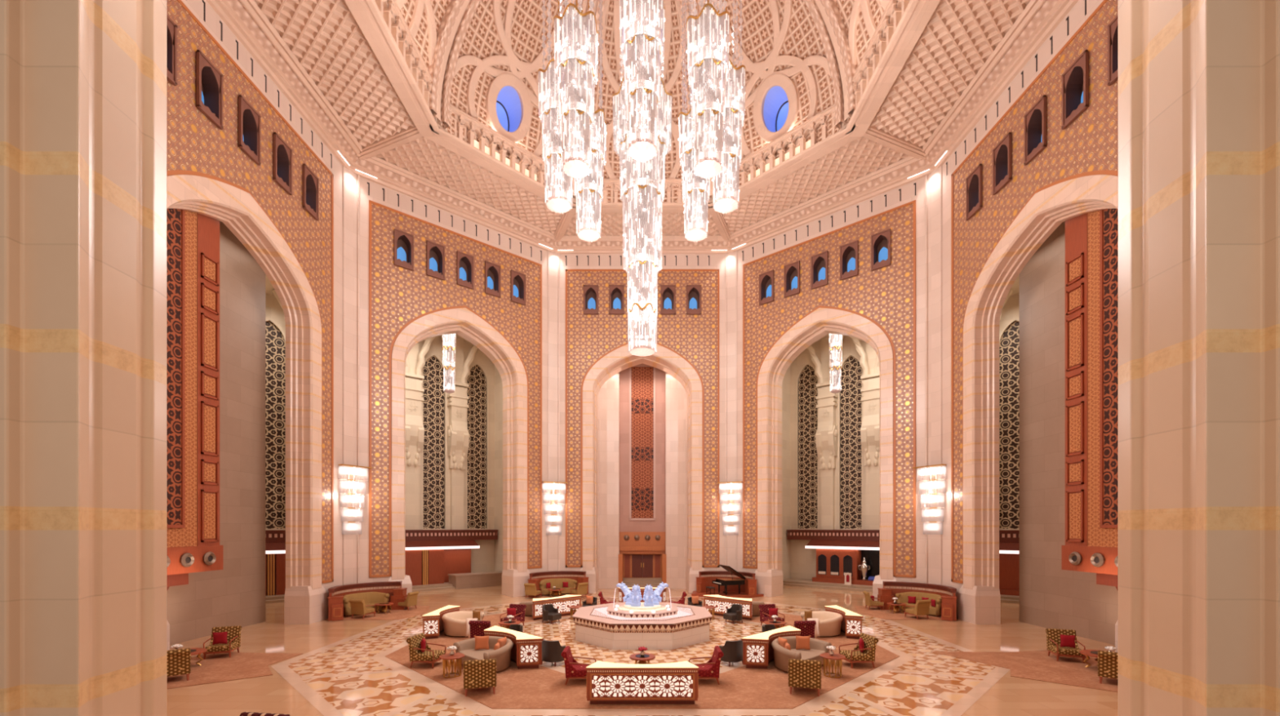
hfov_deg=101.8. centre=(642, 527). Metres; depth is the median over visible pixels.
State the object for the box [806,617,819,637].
throw
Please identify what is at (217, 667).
carpet
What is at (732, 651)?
tub chair
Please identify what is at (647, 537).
pot
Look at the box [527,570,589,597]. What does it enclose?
surround
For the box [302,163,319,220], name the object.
window
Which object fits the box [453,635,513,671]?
curved sofa
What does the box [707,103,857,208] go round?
balustrade
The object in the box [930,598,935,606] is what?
cushion
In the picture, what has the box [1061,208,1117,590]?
decorative wall panel
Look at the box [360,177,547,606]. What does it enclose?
wall
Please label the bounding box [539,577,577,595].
curved sofa
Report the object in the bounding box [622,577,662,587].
step
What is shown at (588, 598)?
cushion
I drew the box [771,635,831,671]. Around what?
curved sofa
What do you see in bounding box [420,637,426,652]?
cushion
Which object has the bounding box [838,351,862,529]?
window
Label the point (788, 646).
cushion
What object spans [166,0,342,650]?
wall
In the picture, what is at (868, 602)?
armchair
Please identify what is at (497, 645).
cushion
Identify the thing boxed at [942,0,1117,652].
wall
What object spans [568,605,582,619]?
side table
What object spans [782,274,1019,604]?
wall
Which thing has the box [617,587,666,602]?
console table
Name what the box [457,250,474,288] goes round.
window
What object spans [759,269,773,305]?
window
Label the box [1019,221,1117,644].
wall
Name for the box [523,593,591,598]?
carpet
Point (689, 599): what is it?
tub chair
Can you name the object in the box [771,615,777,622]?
vase
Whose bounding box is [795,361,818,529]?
window
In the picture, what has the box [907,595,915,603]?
cushion
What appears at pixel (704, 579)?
surround
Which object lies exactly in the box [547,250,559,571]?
column
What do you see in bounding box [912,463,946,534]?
wall light
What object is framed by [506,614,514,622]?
vase
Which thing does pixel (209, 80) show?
window
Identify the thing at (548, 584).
cushion
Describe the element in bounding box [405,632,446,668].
armchair
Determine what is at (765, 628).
tub chair
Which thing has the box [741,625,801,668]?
console table
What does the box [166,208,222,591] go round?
decorative wall panel
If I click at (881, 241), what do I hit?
window
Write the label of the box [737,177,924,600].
wall
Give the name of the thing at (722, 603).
console table
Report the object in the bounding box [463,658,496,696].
armchair
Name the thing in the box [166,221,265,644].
wall
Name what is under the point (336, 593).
surround
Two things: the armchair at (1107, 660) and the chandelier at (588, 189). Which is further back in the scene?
the chandelier at (588, 189)
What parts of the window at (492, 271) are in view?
pane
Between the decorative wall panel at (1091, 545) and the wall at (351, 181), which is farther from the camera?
the wall at (351, 181)
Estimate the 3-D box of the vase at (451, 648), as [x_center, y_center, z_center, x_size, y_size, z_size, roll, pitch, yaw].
[-5.916,3.813,16.186,0.304,0.294,0.298,0,0,40]
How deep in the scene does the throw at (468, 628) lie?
21.38 m
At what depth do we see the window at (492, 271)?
34.04 m
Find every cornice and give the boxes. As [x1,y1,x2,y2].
[226,0,1058,245]
[344,0,940,213]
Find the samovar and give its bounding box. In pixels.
[857,557,870,580]
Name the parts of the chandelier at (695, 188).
crystal chain, crystal chain, crystal chain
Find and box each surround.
[327,581,407,621]
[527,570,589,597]
[695,570,756,595]
[877,581,957,621]
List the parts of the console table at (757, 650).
panel frame, cornice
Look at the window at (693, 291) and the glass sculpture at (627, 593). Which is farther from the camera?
the window at (693, 291)
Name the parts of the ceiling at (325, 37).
coffer panel, coffer panel, coffer panel, coffer panel, coffer panel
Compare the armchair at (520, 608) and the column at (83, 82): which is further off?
the armchair at (520, 608)
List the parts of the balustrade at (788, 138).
lit panel, panel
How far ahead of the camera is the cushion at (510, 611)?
23.95 m
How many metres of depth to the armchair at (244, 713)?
10.12 m
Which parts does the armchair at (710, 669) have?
armrest, seat, armrest, seat frame, backrest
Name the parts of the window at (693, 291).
pane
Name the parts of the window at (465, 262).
pane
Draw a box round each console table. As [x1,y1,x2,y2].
[422,604,460,639]
[483,625,543,668]
[532,594,582,620]
[585,661,699,704]
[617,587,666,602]
[702,594,752,620]
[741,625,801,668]
[824,604,862,639]
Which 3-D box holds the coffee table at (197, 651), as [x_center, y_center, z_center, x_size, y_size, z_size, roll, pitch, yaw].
[-15.050,4.326,17.050,1.196,0.544,1.196,0,0,0]
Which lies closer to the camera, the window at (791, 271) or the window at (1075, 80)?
the window at (1075, 80)
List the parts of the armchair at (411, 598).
backrest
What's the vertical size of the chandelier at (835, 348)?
5.900 m
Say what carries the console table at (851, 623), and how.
on the carpet at (541, 687)
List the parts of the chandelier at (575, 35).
crystal chain, crystal chain, crystal chain, crystal chain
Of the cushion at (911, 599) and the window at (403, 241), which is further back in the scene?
the window at (403, 241)
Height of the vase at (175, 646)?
0.294 m
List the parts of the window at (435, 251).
pane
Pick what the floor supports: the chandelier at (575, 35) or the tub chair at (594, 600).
the tub chair at (594, 600)
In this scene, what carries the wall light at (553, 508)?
attached to the column at (553, 258)
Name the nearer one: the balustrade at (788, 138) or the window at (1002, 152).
the window at (1002, 152)
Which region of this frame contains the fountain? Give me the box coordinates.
[572,602,712,649]
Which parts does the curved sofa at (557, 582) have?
seat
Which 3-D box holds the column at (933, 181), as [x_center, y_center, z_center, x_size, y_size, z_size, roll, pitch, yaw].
[15.877,-7.550,28.344,0.100,24.300,0.931,0,0,-26]
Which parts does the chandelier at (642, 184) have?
crystal chain, crystal chain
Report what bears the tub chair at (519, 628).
on the floor
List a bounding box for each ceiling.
[253,0,1031,242]
[355,0,925,203]
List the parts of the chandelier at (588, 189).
crystal chain, crystal chain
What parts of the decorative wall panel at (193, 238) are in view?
moulding, panel frame, carved panel, panel frame, carved panel, panel frame, carved panel, panel frame, carved panel, panel frame, carved panel, panel frame, carved panel, panel frame, carved panel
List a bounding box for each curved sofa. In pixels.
[342,591,389,617]
[441,610,484,637]
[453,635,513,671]
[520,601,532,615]
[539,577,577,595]
[751,601,764,615]
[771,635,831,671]
[800,610,843,637]
[895,591,942,617]
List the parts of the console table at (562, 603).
panel frame, cornice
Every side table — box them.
[439,653,464,678]
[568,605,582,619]
[702,605,716,619]
[820,653,844,678]
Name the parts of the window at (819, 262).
pane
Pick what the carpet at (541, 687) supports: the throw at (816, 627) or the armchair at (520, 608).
the armchair at (520, 608)
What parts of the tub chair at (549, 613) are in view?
seat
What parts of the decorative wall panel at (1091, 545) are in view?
panel frame, carved panel, panel frame, carved panel, panel frame, carved panel, panel frame, carved panel, panel frame, carved panel, panel frame, carved panel, panel frame, carved panel, moulding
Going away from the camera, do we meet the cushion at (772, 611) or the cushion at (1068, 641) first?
the cushion at (1068, 641)
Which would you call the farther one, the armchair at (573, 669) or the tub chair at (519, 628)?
the tub chair at (519, 628)
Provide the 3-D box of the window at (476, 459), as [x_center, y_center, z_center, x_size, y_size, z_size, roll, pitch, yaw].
[-13.889,-6.900,43.635,1.960,14.100,0.260,0,0,-41]
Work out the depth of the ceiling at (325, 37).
25.25 m
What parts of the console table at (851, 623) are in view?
cornice, panel frame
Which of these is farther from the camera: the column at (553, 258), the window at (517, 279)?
the column at (553, 258)
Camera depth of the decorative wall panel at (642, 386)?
40.60 m
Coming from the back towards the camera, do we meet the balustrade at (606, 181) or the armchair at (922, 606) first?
the balustrade at (606, 181)
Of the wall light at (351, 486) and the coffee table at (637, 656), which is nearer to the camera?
the coffee table at (637, 656)
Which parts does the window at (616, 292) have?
pane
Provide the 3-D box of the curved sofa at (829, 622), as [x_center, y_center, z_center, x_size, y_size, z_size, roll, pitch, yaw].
[7.975,4.170,22.750,1.450,0.820,2.300,0,0,0]
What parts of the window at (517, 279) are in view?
pane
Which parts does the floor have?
inlay panel, inlay panel, inlay panel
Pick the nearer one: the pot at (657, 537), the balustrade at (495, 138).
the balustrade at (495, 138)
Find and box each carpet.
[166,651,302,688]
[325,605,430,619]
[385,603,899,708]
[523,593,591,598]
[854,605,959,619]
[930,650,1117,692]
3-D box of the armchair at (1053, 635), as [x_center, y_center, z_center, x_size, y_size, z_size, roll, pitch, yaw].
[14.773,4.094,18.163,0.860,0.984,0.974,0,0,20]
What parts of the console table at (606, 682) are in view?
panel frame, panel frame, cornice, panel frame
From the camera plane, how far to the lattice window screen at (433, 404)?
41.40 m
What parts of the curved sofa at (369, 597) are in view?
seat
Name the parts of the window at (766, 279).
pane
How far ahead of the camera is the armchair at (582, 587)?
34.19 m
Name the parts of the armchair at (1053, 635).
armrest, backrest, seat frame, seat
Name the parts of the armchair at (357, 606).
backrest, seat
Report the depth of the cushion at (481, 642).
17.62 m
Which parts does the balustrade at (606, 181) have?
rail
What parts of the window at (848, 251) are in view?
pane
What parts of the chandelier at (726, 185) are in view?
crystal chain, crystal chain, crystal chain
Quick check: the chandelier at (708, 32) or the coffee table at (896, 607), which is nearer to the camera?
the chandelier at (708, 32)
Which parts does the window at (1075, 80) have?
pane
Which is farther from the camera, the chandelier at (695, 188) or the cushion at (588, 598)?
the cushion at (588, 598)
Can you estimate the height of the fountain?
1.300 m
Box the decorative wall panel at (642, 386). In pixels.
[619,363,665,553]
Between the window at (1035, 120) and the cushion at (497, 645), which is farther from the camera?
the window at (1035, 120)
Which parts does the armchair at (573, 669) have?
backrest, seat frame, armrest, seat, armrest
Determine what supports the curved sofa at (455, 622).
on the carpet at (541, 687)
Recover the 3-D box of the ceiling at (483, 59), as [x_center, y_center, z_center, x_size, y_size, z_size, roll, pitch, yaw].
[0.000,-24.430,21.150,22.965,9.160,22.965,0,0,-22]
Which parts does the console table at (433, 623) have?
panel frame, cornice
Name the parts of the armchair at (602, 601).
backrest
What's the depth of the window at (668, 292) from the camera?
36.77 m
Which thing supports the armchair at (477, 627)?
on the carpet at (541, 687)
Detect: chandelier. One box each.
[442,333,455,393]
[537,0,573,213]
[553,0,599,178]
[573,0,607,241]
[612,48,672,356]
[619,0,665,161]
[678,0,710,242]
[686,0,729,178]
[710,0,746,213]
[828,333,842,393]
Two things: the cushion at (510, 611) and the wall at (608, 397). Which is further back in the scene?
the wall at (608, 397)
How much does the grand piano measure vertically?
1.938 m
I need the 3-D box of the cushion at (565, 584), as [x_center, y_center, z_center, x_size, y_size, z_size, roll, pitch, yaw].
[-5.345,3.940,36.140,0.400,0.400,0.150,0,0,6]
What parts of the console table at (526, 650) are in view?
cornice, panel frame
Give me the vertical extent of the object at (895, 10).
1.760 m
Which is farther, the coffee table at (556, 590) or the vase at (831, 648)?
the coffee table at (556, 590)
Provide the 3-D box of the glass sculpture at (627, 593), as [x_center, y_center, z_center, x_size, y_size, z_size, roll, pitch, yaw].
[-0.713,2.813,22.504,0.849,0.973,0.400,0,0,8]
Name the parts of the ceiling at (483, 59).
oculus pane, oculus frame, oculus frame, oculus pane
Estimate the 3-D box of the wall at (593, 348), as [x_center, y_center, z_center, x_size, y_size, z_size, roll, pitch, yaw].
[0.000,-7.550,37.910,11.900,24.300,2.400,0,0,0]
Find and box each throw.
[465,617,478,637]
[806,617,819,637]
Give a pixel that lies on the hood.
(831, 544)
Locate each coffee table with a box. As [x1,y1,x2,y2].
[190,647,207,665]
[374,602,393,613]
[498,620,520,628]
[546,587,564,597]
[629,653,655,664]
[764,620,786,628]
[886,602,906,613]
[1079,649,1107,667]
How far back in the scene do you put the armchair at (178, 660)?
15.45 m
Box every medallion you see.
[623,534,629,540]
[634,534,639,540]
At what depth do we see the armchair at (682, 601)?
28.74 m
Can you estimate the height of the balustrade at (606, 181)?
1.760 m
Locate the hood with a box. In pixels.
[805,539,1019,551]
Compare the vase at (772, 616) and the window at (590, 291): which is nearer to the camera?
the vase at (772, 616)
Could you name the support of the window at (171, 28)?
in the wall at (208, 174)
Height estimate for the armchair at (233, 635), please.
0.984 m
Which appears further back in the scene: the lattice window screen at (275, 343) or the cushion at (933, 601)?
the lattice window screen at (275, 343)
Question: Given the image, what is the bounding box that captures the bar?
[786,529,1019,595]
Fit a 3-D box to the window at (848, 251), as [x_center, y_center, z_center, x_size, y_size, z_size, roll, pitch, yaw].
[12.639,-16.150,31.597,1.060,2.060,0.640,0,0,41]
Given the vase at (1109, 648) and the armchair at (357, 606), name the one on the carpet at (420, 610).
the armchair at (357, 606)
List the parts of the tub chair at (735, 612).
seat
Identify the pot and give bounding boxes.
[644,534,650,540]
[654,534,660,540]
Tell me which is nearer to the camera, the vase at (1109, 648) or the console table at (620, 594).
the vase at (1109, 648)
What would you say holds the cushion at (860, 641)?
on the armchair at (855, 655)
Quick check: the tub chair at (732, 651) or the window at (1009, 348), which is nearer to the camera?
the tub chair at (732, 651)
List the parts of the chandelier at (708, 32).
crystal chain, crystal chain, crystal chain, crystal chain, crystal chain, crystal chain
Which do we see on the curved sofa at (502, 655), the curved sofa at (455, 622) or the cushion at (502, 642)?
the cushion at (502, 642)
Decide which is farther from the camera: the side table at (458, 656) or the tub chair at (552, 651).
the tub chair at (552, 651)
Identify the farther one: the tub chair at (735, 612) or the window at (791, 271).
the window at (791, 271)
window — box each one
[166,14,177,85]
[195,49,222,129]
[238,94,260,164]
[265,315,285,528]
[272,132,292,195]
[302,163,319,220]
[394,228,413,271]
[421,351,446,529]
[426,240,444,280]
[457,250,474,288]
[466,361,488,529]
[484,260,501,297]
[511,269,525,305]
[583,284,598,314]
[608,284,624,314]
[660,284,675,314]
[686,284,701,314]
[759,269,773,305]
[783,260,799,297]
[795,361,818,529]
[810,250,827,288]
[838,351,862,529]
[840,240,857,280]
[871,228,890,271]
[965,163,982,220]
[992,132,1012,195]
[999,315,1019,528]
[1023,94,1046,164]
[1062,49,1088,129]
[1107,15,1117,85]
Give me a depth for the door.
41.00 m
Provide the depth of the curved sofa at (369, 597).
28.39 m
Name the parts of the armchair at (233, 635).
seat, seat frame, backrest, armrest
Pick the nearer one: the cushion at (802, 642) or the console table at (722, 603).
the cushion at (802, 642)
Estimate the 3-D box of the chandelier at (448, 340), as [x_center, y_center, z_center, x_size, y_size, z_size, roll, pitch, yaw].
[-13.750,-12.550,37.000,0.980,5.900,0.901,0,0,0]
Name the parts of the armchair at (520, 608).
seat, backrest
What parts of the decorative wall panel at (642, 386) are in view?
moulding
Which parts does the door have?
panel, panel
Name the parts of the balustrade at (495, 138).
panel, lit panel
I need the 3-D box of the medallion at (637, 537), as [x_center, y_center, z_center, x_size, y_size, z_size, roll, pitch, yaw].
[-0.418,0.750,40.169,0.375,0.420,0.375,0,0,-44]
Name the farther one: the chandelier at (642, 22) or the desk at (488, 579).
the desk at (488, 579)
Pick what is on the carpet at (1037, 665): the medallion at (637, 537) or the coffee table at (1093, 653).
the coffee table at (1093, 653)
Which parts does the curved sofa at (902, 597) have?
seat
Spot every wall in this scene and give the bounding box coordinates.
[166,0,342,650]
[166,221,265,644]
[265,274,502,604]
[342,165,359,585]
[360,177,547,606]
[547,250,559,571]
[559,253,724,593]
[597,372,687,588]
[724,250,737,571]
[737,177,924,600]
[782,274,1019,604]
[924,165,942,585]
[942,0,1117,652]
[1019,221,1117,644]
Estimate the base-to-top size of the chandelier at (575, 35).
12.700 m
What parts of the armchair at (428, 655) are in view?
backrest, armrest, seat frame, seat, armrest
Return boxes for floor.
[166,585,1117,715]
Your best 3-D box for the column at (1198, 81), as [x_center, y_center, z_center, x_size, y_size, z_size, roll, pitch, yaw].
[7.269,-10.400,5.130,4.462,30.000,1.220,0,0,0]
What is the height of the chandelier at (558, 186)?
12.700 m
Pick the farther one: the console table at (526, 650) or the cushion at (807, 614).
the cushion at (807, 614)
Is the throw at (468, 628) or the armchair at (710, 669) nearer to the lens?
the armchair at (710, 669)
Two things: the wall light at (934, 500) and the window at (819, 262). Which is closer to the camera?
the wall light at (934, 500)
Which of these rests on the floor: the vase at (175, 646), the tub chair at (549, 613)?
the tub chair at (549, 613)
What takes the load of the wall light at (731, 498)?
attached to the column at (731, 259)
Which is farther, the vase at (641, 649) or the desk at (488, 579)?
the desk at (488, 579)
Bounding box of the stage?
[691,591,763,598]
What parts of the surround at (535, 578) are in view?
cornice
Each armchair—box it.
[166,648,191,680]
[202,625,241,659]
[240,711,289,715]
[349,599,376,618]
[395,591,418,610]
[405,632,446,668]
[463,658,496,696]
[468,620,491,638]
[499,604,526,626]
[524,582,542,598]
[560,645,595,684]
[569,582,588,595]
[598,591,616,604]
[668,591,686,604]
[688,645,724,684]
[758,604,784,626]
[788,658,821,696]
[793,620,816,638]
[838,632,878,668]
[862,591,884,609]
[903,599,931,619]
[1045,628,1085,662]
[1097,650,1117,683]
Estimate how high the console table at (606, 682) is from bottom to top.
0.990 m
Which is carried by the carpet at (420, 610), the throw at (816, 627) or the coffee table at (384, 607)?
the coffee table at (384, 607)
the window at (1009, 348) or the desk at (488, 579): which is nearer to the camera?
the window at (1009, 348)
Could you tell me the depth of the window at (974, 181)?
25.33 m
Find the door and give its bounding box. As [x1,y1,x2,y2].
[618,553,666,587]
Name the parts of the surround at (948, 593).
cornice, panel frame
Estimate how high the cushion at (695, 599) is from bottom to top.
0.480 m
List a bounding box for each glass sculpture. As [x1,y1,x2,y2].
[616,581,631,604]
[630,584,642,606]
[642,584,654,606]
[653,582,668,604]
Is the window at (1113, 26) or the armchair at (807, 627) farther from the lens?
the armchair at (807, 627)
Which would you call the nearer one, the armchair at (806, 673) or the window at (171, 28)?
the armchair at (806, 673)
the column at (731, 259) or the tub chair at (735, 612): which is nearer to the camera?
the tub chair at (735, 612)
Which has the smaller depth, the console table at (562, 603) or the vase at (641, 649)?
the vase at (641, 649)
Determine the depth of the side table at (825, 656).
16.05 m
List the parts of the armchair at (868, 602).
backrest, seat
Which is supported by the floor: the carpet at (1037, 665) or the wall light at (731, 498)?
the carpet at (1037, 665)
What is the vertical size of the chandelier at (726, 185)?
12.700 m
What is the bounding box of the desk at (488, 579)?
[447,571,502,589]
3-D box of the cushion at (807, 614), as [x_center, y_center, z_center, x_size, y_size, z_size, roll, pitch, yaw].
[7.450,3.930,23.350,0.420,0.420,0.150,0,0,-18]
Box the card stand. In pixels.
[844,572,851,585]
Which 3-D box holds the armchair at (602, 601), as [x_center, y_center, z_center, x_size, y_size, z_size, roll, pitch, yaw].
[-1.967,4.094,29.100,0.974,0.984,0.800,0,0,0]
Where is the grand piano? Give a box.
[711,564,745,595]
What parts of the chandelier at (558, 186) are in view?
crystal chain, crystal chain, crystal chain, rod, crystal chain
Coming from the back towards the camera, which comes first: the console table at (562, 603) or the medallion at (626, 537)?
the medallion at (626, 537)
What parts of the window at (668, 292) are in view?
pane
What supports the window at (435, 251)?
in the wall at (401, 308)
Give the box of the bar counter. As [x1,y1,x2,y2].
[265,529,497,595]
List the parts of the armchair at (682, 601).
backrest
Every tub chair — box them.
[508,624,523,632]
[542,604,561,623]
[542,638,565,666]
[582,596,596,606]
[687,596,702,606]
[719,638,742,666]
[723,604,742,623]
[761,624,776,632]
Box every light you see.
[265,539,479,551]
[337,463,372,534]
[542,481,567,535]
[717,481,742,535]
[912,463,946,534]
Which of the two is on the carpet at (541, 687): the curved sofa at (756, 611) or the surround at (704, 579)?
the curved sofa at (756, 611)
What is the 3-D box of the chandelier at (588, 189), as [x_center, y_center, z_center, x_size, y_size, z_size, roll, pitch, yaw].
[-2.404,-19.350,23.307,1.701,12.700,1.558,0,0,-22]
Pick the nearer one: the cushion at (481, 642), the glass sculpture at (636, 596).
the cushion at (481, 642)
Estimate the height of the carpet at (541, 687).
0.016 m
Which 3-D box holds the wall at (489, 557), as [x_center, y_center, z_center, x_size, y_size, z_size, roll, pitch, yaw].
[-16.550,-5.457,34.245,20.500,20.114,11.400,0,0,-41]
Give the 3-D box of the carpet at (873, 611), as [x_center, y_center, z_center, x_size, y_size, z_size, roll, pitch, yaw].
[13.750,4.588,28.350,4.300,0.016,4.700,0,0,0]
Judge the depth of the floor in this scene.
16.66 m
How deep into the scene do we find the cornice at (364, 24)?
24.14 m
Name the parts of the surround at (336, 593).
panel frame, cornice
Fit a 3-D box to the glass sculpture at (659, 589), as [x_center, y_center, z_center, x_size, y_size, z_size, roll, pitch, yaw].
[0.713,2.813,22.504,0.849,0.973,0.400,0,0,-8]
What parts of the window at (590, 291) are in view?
pane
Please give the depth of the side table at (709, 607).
26.16 m
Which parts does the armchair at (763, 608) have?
backrest, seat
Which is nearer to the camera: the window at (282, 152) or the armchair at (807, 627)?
the armchair at (807, 627)
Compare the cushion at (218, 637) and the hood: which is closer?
the cushion at (218, 637)
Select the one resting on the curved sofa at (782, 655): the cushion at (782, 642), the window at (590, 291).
the cushion at (782, 642)
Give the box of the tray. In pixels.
[867,576,875,580]
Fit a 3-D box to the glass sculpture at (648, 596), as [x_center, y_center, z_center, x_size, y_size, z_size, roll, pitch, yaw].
[0.277,2.839,21.991,0.520,0.922,0.440,0,0,-8]
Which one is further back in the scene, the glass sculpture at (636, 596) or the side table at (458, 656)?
the glass sculpture at (636, 596)
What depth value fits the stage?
34.80 m
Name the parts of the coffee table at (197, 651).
leg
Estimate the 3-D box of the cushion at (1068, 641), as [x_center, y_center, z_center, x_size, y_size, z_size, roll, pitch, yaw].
[14.700,3.910,17.970,0.440,0.440,0.150,0,0,20]
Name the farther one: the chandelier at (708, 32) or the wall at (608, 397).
the wall at (608, 397)
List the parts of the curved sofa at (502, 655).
seat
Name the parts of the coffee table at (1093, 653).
leg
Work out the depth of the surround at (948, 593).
28.45 m
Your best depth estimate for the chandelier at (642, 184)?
20.66 m
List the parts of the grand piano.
lid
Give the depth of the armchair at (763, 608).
24.35 m
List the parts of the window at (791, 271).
pane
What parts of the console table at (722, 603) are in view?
panel frame, cornice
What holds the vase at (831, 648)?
on the side table at (825, 656)
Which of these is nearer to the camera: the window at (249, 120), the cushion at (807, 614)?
the window at (249, 120)
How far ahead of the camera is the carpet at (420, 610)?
27.59 m
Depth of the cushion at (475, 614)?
23.28 m
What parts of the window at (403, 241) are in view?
pane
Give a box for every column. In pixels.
[0,0,166,715]
[1117,0,1279,715]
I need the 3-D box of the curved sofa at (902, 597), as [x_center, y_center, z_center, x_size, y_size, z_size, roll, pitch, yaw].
[15.066,4.055,27.965,1.069,1.050,2.639,0,0,-26]
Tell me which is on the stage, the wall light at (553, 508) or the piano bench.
the piano bench
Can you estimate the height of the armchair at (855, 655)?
0.984 m
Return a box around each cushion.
[212,631,227,644]
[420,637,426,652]
[472,610,480,620]
[474,635,488,649]
[493,642,499,650]
[497,636,506,648]
[506,608,515,617]
[546,582,551,588]
[562,582,568,587]
[586,595,593,604]
[691,595,698,604]
[768,608,777,617]
[777,636,787,648]
[785,642,791,650]
[795,635,809,649]
[804,610,812,620]
[858,637,863,653]
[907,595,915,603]
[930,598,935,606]
[1060,634,1075,648]
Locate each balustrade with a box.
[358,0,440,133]
[427,103,576,208]
[572,178,713,207]
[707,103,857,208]
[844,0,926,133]
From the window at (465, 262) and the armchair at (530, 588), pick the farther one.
the armchair at (530, 588)
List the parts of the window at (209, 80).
pane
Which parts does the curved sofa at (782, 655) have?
seat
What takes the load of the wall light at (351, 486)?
attached to the wall at (351, 181)
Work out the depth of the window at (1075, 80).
19.48 m
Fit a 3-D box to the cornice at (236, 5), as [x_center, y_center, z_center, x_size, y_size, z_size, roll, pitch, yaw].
[0.000,-19.900,21.150,31.196,0.240,30.685,0,0,0]
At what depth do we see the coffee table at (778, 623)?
22.44 m
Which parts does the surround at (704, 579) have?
cornice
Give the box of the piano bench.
[706,586,715,595]
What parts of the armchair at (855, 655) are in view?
armrest, seat, seat frame, armrest, backrest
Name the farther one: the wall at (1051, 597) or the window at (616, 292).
the window at (616, 292)
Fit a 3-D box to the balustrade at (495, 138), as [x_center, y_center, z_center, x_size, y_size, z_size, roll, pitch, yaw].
[-7.260,-20.740,28.962,0.740,1.760,9.303,0,0,45]
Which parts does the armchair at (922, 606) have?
seat, backrest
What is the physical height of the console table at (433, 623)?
0.990 m
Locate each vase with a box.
[169,643,182,649]
[446,644,457,655]
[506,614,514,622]
[638,645,647,656]
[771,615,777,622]
[826,644,835,655]
[1104,645,1116,651]
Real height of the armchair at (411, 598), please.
0.984 m
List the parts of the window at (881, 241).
pane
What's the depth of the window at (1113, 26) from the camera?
17.65 m
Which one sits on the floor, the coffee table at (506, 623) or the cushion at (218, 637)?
the coffee table at (506, 623)

